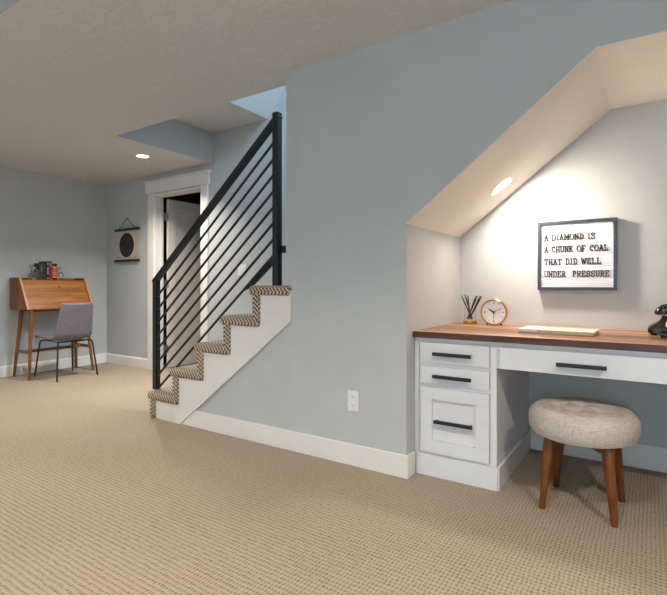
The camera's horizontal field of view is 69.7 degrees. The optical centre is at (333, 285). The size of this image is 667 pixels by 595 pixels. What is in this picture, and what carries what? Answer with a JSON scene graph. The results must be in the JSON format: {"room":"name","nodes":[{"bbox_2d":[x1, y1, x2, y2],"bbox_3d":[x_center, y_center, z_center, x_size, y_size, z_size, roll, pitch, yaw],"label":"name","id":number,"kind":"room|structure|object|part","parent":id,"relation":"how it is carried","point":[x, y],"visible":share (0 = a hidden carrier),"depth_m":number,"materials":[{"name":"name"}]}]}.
{"room":"home office","nodes":[
{"label":"home office","id":0,"kind":"room"},
{"bbox_2d":[0,0,19,13],"bbox_3d":[-0.844,-1.540,1.925,9.235,0.320,0.104,0,0,34],"label":"wall","id":1,"kind":"structure","parent":0,"point":[4,4],"depth_m":2.39,"materials":[{"name":"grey paint"}]},
{"bbox_2d":[0,165,106,365],"bbox_3d":[-5.075,-0.360,3.764,0.150,2.840,7.165,0,0,34],"label":"wall","id":2,"kind":"structure","parent":0,"point":[60,220],"depth_m":5.95,"materials":[{"name":"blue paint"}]},
{"bbox_2d":[0,353,106,377],"bbox_3d":[-5.015,0.997,3.706,0.015,0.126,6.895,0,0,34],"label":"baseboard","id":3,"kind":"structure","parent":2,"relation":"attached to","point":[5,371],"depth_m":5.95,"materials":[{"name":"white paint"}]},
{"bbox_2d":[117,119,213,162],"bbox_3d":[1.082,-2.760,3.026,6.940,2.759,1.290,0,0,34],"label":"wall","id":4,"kind":"structure","parent":0,"point":[173,135],"depth_m":5.01,"materials":[{"name":"blue paint"}]},
{"bbox_2d":[163,192,200,362],"bbox_3d":[-1.226,-0.160,6.521,1.990,2.440,1.685,0,0,34],"label":"wall","id":5,"kind":"structure","parent":0,"point":[195,198],"depth_m":6.52,"materials":[{"name":"paint"}]},
{"bbox_2d":[107,87,285,358],"bbox_3d":[-0.101,-1.540,4.675,7.135,5.200,0.150,0,0,34],"label":"wall","id":6,"kind":"structure","parent":0,"point":[127,282],"depth_m":5.38,"materials":[{"name":"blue paint"}]},
{"bbox_2d":[114,218,139,261],"bbox_3d":[-2.723,-0.599,6.309,0.532,0.581,0.025,0,0,34],"label":"print","id":7,"kind":"object","parent":6,"relation":"attached to","point":[127,239],"visible":1,"depth_m":6.29,"materials":[{"name":"beige paper"}]},
{"bbox_2d":[106,353,147,368],"bbox_3d":[-2.729,0.997,6.317,0.910,0.126,0.015,0,0,34],"label":"baseboard","id":8,"kind":"structure","parent":6,"relation":"attached to","point":[138,362],"depth_m":6.29,"materials":[{"name":"white paint"}]},
{"bbox_2d":[145,171,209,369],"bbox_3d":[-1.891,-0.115,5.753,1.160,2.350,0.030,0,0,34],"label":"trim","id":9,"kind":"structure","parent":6,"relation":"attached to","point":[203,179],"depth_m":5.73,"materials":[{"name":"white paint"}]},
{"bbox_2d":[144,169,210,182],"bbox_3d":[-1.895,-1.300,5.747,1.190,0.020,0.045,0,0,34],"label":"trim","id":10,"kind":"structure","parent":6,"relation":"attached to","point":[206,170],"depth_m":5.68,"materials":[{"name":"white paint"}]},
{"bbox_2d":[155,187,200,368],"bbox_3d":[-1.837,-0.040,5.825,0.860,2.200,0.150,0,0,34],"label":"trim","id":11,"kind":"structure","parent":6,"relation":"attached to","point":[159,197],"depth_m":6.02,"materials":[{"name":"white paint"}]},
{"bbox_2d":[163,199,200,366],"bbox_3d":[-1.887,-0.024,6.386,0.115,2.143,0.880,0,0,34],"label":"door","id":12,"kind":"structure","parent":6,"relation":"in","point":[180,216],"depth_m":6.29,"materials":[{"name":"white paint"}]},
{"bbox_2d":[238,264,245,274],"bbox_3d":[-0.993,-0.166,5.168,0.118,0.120,0.012,0,0,34],"label":"light switch","id":13,"kind":"object","parent":6,"relation":"attached to","point":[242,267],"visible":0.77,"depth_m":5.17,"materials":[{"name":"white plastic"}]},
{"bbox_2d":[174,102,266,132],"bbox_3d":[-1.345,-1.782,4.695,0.810,0.115,1.190,0,0,34],"label":"ceiling","id":14,"kind":"structure","parent":0,"point":[228,115],"depth_m":4.96,"materials":[{"name":"white paint"}]},
{"bbox_2d":[0,0,512,184],"bbox_3d":[-0.089,-1.440,3.064,9.235,0.120,2.821,0,0,34],"label":"ceiling","id":15,"kind":"structure","parent":0,"point":[76,76],"depth_m":2.89,"materials":[{"name":"white paint"}]},
{"bbox_2d":[134,154,150,157],"bbox_3d":[-2.041,-1.379,5.120,0.170,0.003,0.170,0,0,34],"label":"recessed light","id":16,"kind":"object","parent":15,"relation":"in","point":[135,155],"visible":1,"depth_m":5.13,"materials":[{"name":"white plastic"}]},
{"bbox_2d":[230,86,285,118],"bbox_3d":[-0.215,-2.933,3.946,2.120,2.415,1.190,0,0,34],"label":"wall","id":17,"kind":"structure","parent":0,"point":[263,104],"depth_m":4.78,"materials":[{"name":"blue paint"}]},
{"bbox_2d":[0,363,666,594],"bbox_3d":[-0.865,1.110,1.893,9.235,0.100,9.000,0,0,34],"label":"floor","id":18,"kind":"structure","parent":0,"point":[100,494],"depth_m":2.17,"materials":[{"name":"beige carpet"}]},
{"bbox_2d":[10,277,93,379],"bbox_3d":[-3.368,0.486,5.770,0.474,1.151,0.781,0,0,34],"label":"secretary desk","id":19,"kind":"object","parent":18,"relation":"on","point":[32,296],"visible":0.85,"depth_m":5.57,"materials":[{"name":"brown wood"}]},
{"bbox_3d":[-3.659,0.667,5.558,0.116,0.789,0.047,0,0,-28],"label":"leg","id":20,"kind":"part","parent":19,"relation":"part of","materials":[{"name":"brown wood"}]},
{"bbox_3d":[-3.589,0.093,5.469,0.437,0.363,0.018,0,0,34],"label":"panel","id":21,"kind":"part","parent":19,"relation":"part of","materials":[{"name":"brown wood"}]},
{"bbox_3d":[-3.409,0.667,5.383,0.047,0.790,0.135,0,0,-18],"label":"leg","id":22,"kind":"part","parent":19,"relation":"part of","materials":[{"name":"brown wood"}]},
{"bbox_2d":[24,264,38,279],"bbox_3d":[-3.584,-0.156,5.679,0.110,0.185,0.114,0,0,34],"label":"bookend","id":23,"kind":"object","parent":19,"relation":"on","point":[36,272],"visible":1,"depth_m":5.67,"materials":[{"name":"grey metal"}]},
{"bbox_3d":[-3.583,-0.124,5.681,0.110,0.120,0.110,0,0,34],"label":"plate","id":24,"kind":"part","parent":23,"relation":"part of","materials":[{"name":"grey metal"}]},
{"bbox_2d":[34,263,43,279],"bbox_3d":[-3.540,-0.164,5.754,0.131,0.199,0.056,0,0,34],"label":"book","id":25,"kind":"object","parent":19,"relation":"on","point":[39,266],"visible":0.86,"depth_m":5.72,"materials":[{"name":"black paper"}]},
{"bbox_2d":[39,261,46,279],"bbox_3d":[-3.516,-0.175,5.790,0.130,0.222,0.028,0,0,34],"label":"book","id":26,"kind":"object","parent":19,"relation":"on","point":[44,262],"visible":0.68,"depth_m":5.75,"materials":[{"name":"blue paper"}]},
{"bbox_2d":[47,261,48,279],"bbox_3d":[-3.500,-0.176,5.814,0.131,0.224,0.028,0,0,34],"label":"book","id":27,"kind":"object","parent":19,"relation":"on","point":[47,261],"visible":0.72,"depth_m":5.78,"materials":[{"name":"black paper"}]},
{"bbox_2d":[49,261,51,279],"bbox_3d":[-3.482,-0.177,5.841,0.131,0.226,0.035,0,0,34],"label":"book","id":28,"kind":"object","parent":19,"relation":"on","point":[50,262],"visible":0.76,"depth_m":5.80,"materials":[{"name":"paper"}]},
{"bbox_2d":[52,264,56,279],"bbox_3d":[-3.456,-0.164,5.879,0.131,0.199,0.055,0,0,34],"label":"book","id":29,"kind":"object","parent":19,"relation":"on","point":[54,266],"visible":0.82,"depth_m":5.84,"materials":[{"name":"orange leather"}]},
{"bbox_2d":[57,267,63,279],"bbox_3d":[-3.407,-0.142,5.945,0.110,0.157,0.106,0,0,34],"label":"bookend","id":30,"kind":"object","parent":19,"relation":"on","point":[57,267],"visible":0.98,"depth_m":5.92,"materials":[{"name":"grey metal"}]},
{"bbox_3d":[-3.314,0.667,6.137,0.047,0.789,0.120,0,0,-18],"label":"leg","id":31,"kind":"part","parent":19,"relation":"part of","materials":[{"name":"brown wood"}]},
{"bbox_3d":[-3.179,0.093,6.088,0.437,0.363,0.018,0,0,34],"label":"panel","id":32,"kind":"part","parent":19,"relation":"part of","materials":[{"name":"brown wood"}]},
{"bbox_3d":[-3.052,0.667,5.967,0.128,0.789,0.047,0,0,-5],"label":"leg","id":33,"kind":"part","parent":19,"relation":"part of","materials":[{"name":"brown wood"}]},
{"bbox_2d":[34,302,97,381],"bbox_3d":[-3.101,0.628,5.579,0.616,0.866,0.501,0,0,34],"label":"chair","id":34,"kind":"object","parent":18,"relation":"on","point":[75,320],"visible":1,"depth_m":5.41,"materials":[{"name":"grey fabric"}]},
{"bbox_3d":[-3.391,0.844,5.545,0.157,0.435,0.021,0,0,0],"label":"leg","id":35,"kind":"part","parent":34,"relation":"part of","materials":[{"name":"black metal"}]},
{"bbox_3d":[-3.060,0.846,5.319,0.024,0.430,0.189,0,0,-24],"label":"leg","id":36,"kind":"part","parent":34,"relation":"part of","materials":[{"name":"black metal"}]},
{"bbox_3d":[-3.130,0.645,5.590,0.268,0.024,0.292,0,0,34],"label":"seat frame","id":37,"kind":"part","parent":34,"relation":"part of","materials":[{"name":"black metal"}]},
{"bbox_3d":[-3.197,0.844,5.855,0.023,0.435,0.175,0,0,-25],"label":"leg","id":38,"kind":"part","parent":34,"relation":"part of","materials":[{"name":"black metal"}]},
{"bbox_3d":[-2.864,0.846,5.651,0.169,0.430,0.022,0,0,-9],"label":"leg","id":39,"kind":"part","parent":34,"relation":"part of","materials":[{"name":"black metal"}]},
{"bbox_2d":[148,286,291,423],"bbox_3d":[0.186,-0.106,3.561,3.147,2.332,1.382,0,0,34],"label":"staircase","id":40,"kind":"structure","parent":18,"relation":"on","point":[244,335],"depth_m":3.38,"materials":[{"name":"carpet"}]},
{"bbox_2d":[152,111,285,389],"bbox_3d":[-0.878,-0.152,3.559,1.457,2.020,0.049,0,0,34],"label":"stair railing","id":41,"kind":"object","parent":40,"relation":"on","point":[274,126],"visible":1,"depth_m":3.47,"materials":[{"name":"black metal"}]},
{"bbox_3d":[-1.459,0.400,3.944,0.044,0.910,0.046,0,0,34],"label":"post","id":42,"kind":"part","parent":41,"relation":"part of","materials":[{"name":"black metal"}]},
{"bbox_3d":[-0.921,0.320,3.587,1.263,1.072,0.019,0,0,34],"label":"rod","id":43,"kind":"part","parent":41,"relation":"part of","materials":[{"name":"black metal"}]},
{"bbox_3d":[-0.921,0.210,3.587,1.263,1.072,0.019,0,0,34],"label":"rod","id":44,"kind":"part","parent":41,"relation":"part of","materials":[{"name":"black metal"}]},
{"bbox_3d":[-0.921,0.100,3.587,1.263,1.072,0.019,0,0,34],"label":"rod","id":45,"kind":"part","parent":41,"relation":"part of","materials":[{"name":"black metal"}]},
{"bbox_3d":[-0.921,-0.008,3.587,1.263,1.072,0.019,0,0,34],"label":"rod","id":46,"kind":"part","parent":41,"relation":"part of","materials":[{"name":"black metal"}]},
{"bbox_3d":[-0.921,-0.116,3.587,1.263,1.072,0.019,0,0,34],"label":"rod","id":47,"kind":"part","parent":41,"relation":"part of","materials":[{"name":"black metal"}]},
{"bbox_3d":[-0.921,-0.225,3.587,1.263,1.072,0.019,0,0,34],"label":"rod","id":48,"kind":"part","parent":41,"relation":"part of","materials":[{"name":"black metal"}]},
{"bbox_3d":[-0.921,-0.333,3.587,1.263,1.072,0.019,0,0,34],"label":"rod","id":49,"kind":"part","parent":41,"relation":"part of","materials":[{"name":"black metal"}]},
{"bbox_3d":[-0.921,-0.443,3.587,1.263,1.072,0.019,0,0,34],"label":"rod","id":50,"kind":"part","parent":41,"relation":"part of","materials":[{"name":"black metal"}]},
{"bbox_3d":[-0.920,-0.583,3.587,1.357,1.143,0.048,0,0,34],"label":"handrail","id":51,"kind":"part","parent":41,"relation":"part of","materials":[{"name":"black metal"}]},
{"bbox_3d":[-0.515,-0.079,3.318,0.275,0.237,0.014,0,0,34],"label":"plate","id":52,"kind":"part","parent":41,"relation":"part of","materials":[{"name":"black metal"}]},
{"bbox_3d":[-0.380,-0.580,3.230,0.048,1.164,0.048,0,0,34],"label":"post","id":53,"kind":"part","parent":41,"relation":"part of","materials":[{"name":"black metal"}]},
{"bbox_2d":[415,337,529,491],"bbox_3d":[0.860,0.676,2.896,0.468,0.768,0.828,0,0,34],"label":"base cabinet","id":54,"kind":"object","parent":18,"relation":"on","point":[472,419],"visible":0.94,"depth_m":2.59,"materials":[{"name":"white paint"}]},
{"bbox_3d":[0.635,0.499,2.570,0.213,0.019,0.036,0,0,34],"label":"handle","id":55,"kind":"part","parent":54,"relation":"part of","materials":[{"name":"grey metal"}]},
{"bbox_3d":[0.635,0.376,2.570,0.213,0.019,0.036,0,0,34],"label":"handle","id":56,"kind":"part","parent":54,"relation":"part of","materials":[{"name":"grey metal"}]},
{"bbox_3d":[0.644,0.748,2.575,0.213,0.019,0.036,0,0,34],"label":"handle","id":57,"kind":"part","parent":54,"relation":"part of","materials":[{"name":"grey metal"}]},
{"bbox_3d":[0.652,0.748,2.594,0.381,0.359,0.023,0,0,34],"label":"drawer","id":58,"kind":"part","parent":54,"relation":"part of","materials":[{"name":"white paint"}]},
{"bbox_3d":[0.652,0.498,2.594,0.381,0.097,0.022,0,0,34],"label":"drawer","id":59,"kind":"part","parent":54,"relation":"part of","materials":[{"name":"white paint"}]},
{"bbox_3d":[0.652,0.373,2.594,0.381,0.110,0.022,0,0,34],"label":"drawer","id":60,"kind":"part","parent":54,"relation":"part of","materials":[{"name":"white paint"}]},
{"bbox_3d":[0.655,0.617,2.601,0.454,0.650,0.008,0,0,34],"label":"frame","id":61,"kind":"part","parent":54,"relation":"part of","materials":[{"name":"white paint"}]},
{"bbox_2d":[413,322,666,383],"bbox_3d":[1.367,0.343,2.560,1.688,0.170,0.828,0,0,34],"label":"desk","id":62,"kind":"object","parent":54,"relation":"on","point":[607,338],"depth_m":2.30,"materials":[{"name":"brown wood"}]},
{"bbox_2d":[463,307,476,323],"bbox_3d":[0.911,0.203,3.193,0.092,0.110,0.092,0,0,34],"label":"pencil cup","id":63,"kind":"object","parent":62,"relation":"on","point":[469,313],"visible":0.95,"depth_m":3.16,"materials":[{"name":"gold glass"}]},
{"bbox_2d":[480,299,507,325],"bbox_3d":[1.021,0.172,3.035,0.166,0.168,0.057,0,0,34],"label":"clock","id":64,"kind":"object","parent":62,"relation":"on","point":[493,312],"visible":1,"depth_m":3.02,"materials":[{"name":"gold metal"}]},
{"bbox_2d":[517,326,599,336],"bbox_3d":[1.216,0.247,2.589,0.369,0.022,0.218,0,0,36],"label":"hardcover book","id":65,"kind":"object","parent":62,"relation":"on","point":[527,329],"visible":1,"depth_m":2.54,"materials":[{"name":"white paper"}]},
{"bbox_3d":[1.152,0.377,2.228,0.210,0.019,0.036,0,0,34],"label":"handle","id":66,"kind":"part","parent":62,"relation":"part of","materials":[{"name":"grey metal"}]},
{"bbox_3d":[1.557,0.360,2.434,1.232,0.136,0.828,0,0,34],"label":"desk drawer unit","id":67,"kind":"part","parent":62,"relation":"part of","materials":[{"name":"white wood"}]},
{"bbox_3d":[1.571,0.360,2.455,1.232,0.136,0.777,0,0,34],"label":"frame","id":68,"kind":"part","parent":62,"relation":"part of","materials":[{"name":"white paint"}]},
{"bbox_2d":[648,304,666,338],"bbox_3d":[1.721,0.176,2.399,0.245,0.164,0.342,0,0,34],"label":"rotary telephone","id":69,"kind":"object","parent":62,"relation":"on","point":[660,326],"visible":1,"depth_m":2.45,"materials":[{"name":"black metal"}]},
{"bbox_2d":[528,397,640,527],"bbox_3d":[1.201,0.817,2.313,0.482,0.486,0.482,0,0,34],"label":"stool","id":70,"kind":"object","parent":18,"relation":"on","point":[606,428],"visible":1,"depth_m":2.17,"materials":[{"name":"beige fabric"}]},
{"bbox_3d":[1.018,0.893,2.285,0.081,0.334,0.051,0,0,0],"label":"leg","id":71,"kind":"part","parent":70,"relation":"part of","materials":[{"name":"brown wood"}]},
{"bbox_3d":[1.177,0.893,2.494,0.051,0.334,0.080,0,0,0],"label":"leg","id":72,"kind":"part","parent":70,"relation":"part of","materials":[{"name":"brown wood"}]},
{"bbox_2d":[528,397,640,448],"bbox_3d":[1.201,0.650,2.313,0.482,0.150,0.482,0,0,34],"label":"cushion","id":73,"kind":"object","parent":70,"relation":"on","point":[580,422],"depth_m":2.15,"materials":[{"name":"beige fabric"}]},
{"bbox_3d":[1.228,0.893,2.129,0.051,0.334,0.081,0,0,0],"label":"leg","id":74,"kind":"part","parent":70,"relation":"part of","materials":[{"name":"brown wood"}]},
{"bbox_3d":[1.387,0.893,2.340,0.081,0.334,0.051,0,0,0],"label":"leg","id":75,"kind":"part","parent":70,"relation":"part of","materials":[{"name":"brown wood"}]},
{"bbox_2d":[197,0,666,470],"bbox_3d":[1.179,-0.160,2.212,5.880,2.440,0.160,0,0,34],"label":"wall","id":76,"kind":"structure","parent":0,"point":[374,133],"depth_m":2.73,"materials":[{"name":"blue paint"}]},
{"bbox_2d":[182,410,414,478],"bbox_3d":[-0.348,0.997,3.174,1.878,0.126,0.105,0,0,34],"label":"baseboard","id":77,"kind":"structure","parent":76,"relation":"attached to","point":[390,463],"depth_m":2.97,"materials":[{"name":"white paint"}]},
{"bbox_2d":[348,390,358,411],"bbox_3d":[0.115,0.680,2.816,0.073,0.122,0.008,0,0,34],"label":"wall outlet","id":78,"kind":"object","parent":76,"relation":"attached to","point":[353,396],"visible":1,"depth_m":2.81,"materials":[{"name":"white plastic"}]},
{"bbox_2d":[418,227,459,329],"bbox_3d":[0.649,0.360,3.097,0.100,1.400,0.730,0,0,34],"label":"wall","id":79,"kind":"structure","parent":0,"point":[438,252],"depth_m":3.02,"materials":[{"name":"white off-white paint"}]},
{"bbox_2d":[406,30,666,236],"bbox_3d":[1.351,-0.700,2.536,1.890,0.881,0.890,0,0,34],"label":"sloped ceiling","id":80,"kind":"structure","parent":0,"point":[630,72],"depth_m":2.57,"materials":[{"name":"paint"}]},
{"bbox_2d":[490,175,513,195],"bbox_3d":[1.039,-0.612,2.953,0.139,0.108,0.176,0,0,37],"label":"recessed light","id":81,"kind":"object","parent":80,"relation":"attached to","point":[506,182],"visible":1,"depth_m":2.95,"materials":[{"name":"white plastic"}]},
{"bbox_2d":[493,179,510,192],"bbox_3d":[1.039,-0.611,2.953,0.127,0.002,0.127,-43,-22,26],"label":"diffuser","id":82,"kind":"object","parent":81,"relation":"attached to","point":[504,183],"depth_m":2.95,"materials":[{"name":"white plastic"}]},
{"bbox_2d":[460,100,666,447],"bbox_3d":[1.625,-0.040,2.948,1.890,2.200,0.100,0,0,34],"label":"wall","id":83,"kind":"structure","parent":0,"point":[617,167],"depth_m":2.91,"materials":[{"name":"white paint"}]},
{"bbox_2d":[537,217,616,289],"bbox_3d":[1.493,-0.184,2.947,0.436,0.430,0.047,0,0,34],"label":"letter board","id":84,"kind":"object","parent":83,"relation":"attached to","point":[571,254],"visible":1,"depth_m":2.93,"materials":[{"name":"wood"}]},
{"bbox_2d":[530,427,666,472],"bbox_3d":[1.787,0.993,2.772,1.225,0.135,0.015,0,0,34],"label":"baseboard","id":85,"kind":"structure","parent":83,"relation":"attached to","point":[641,456],"depth_m":2.79,"materials":[{"name":"white paint"}]}
]}

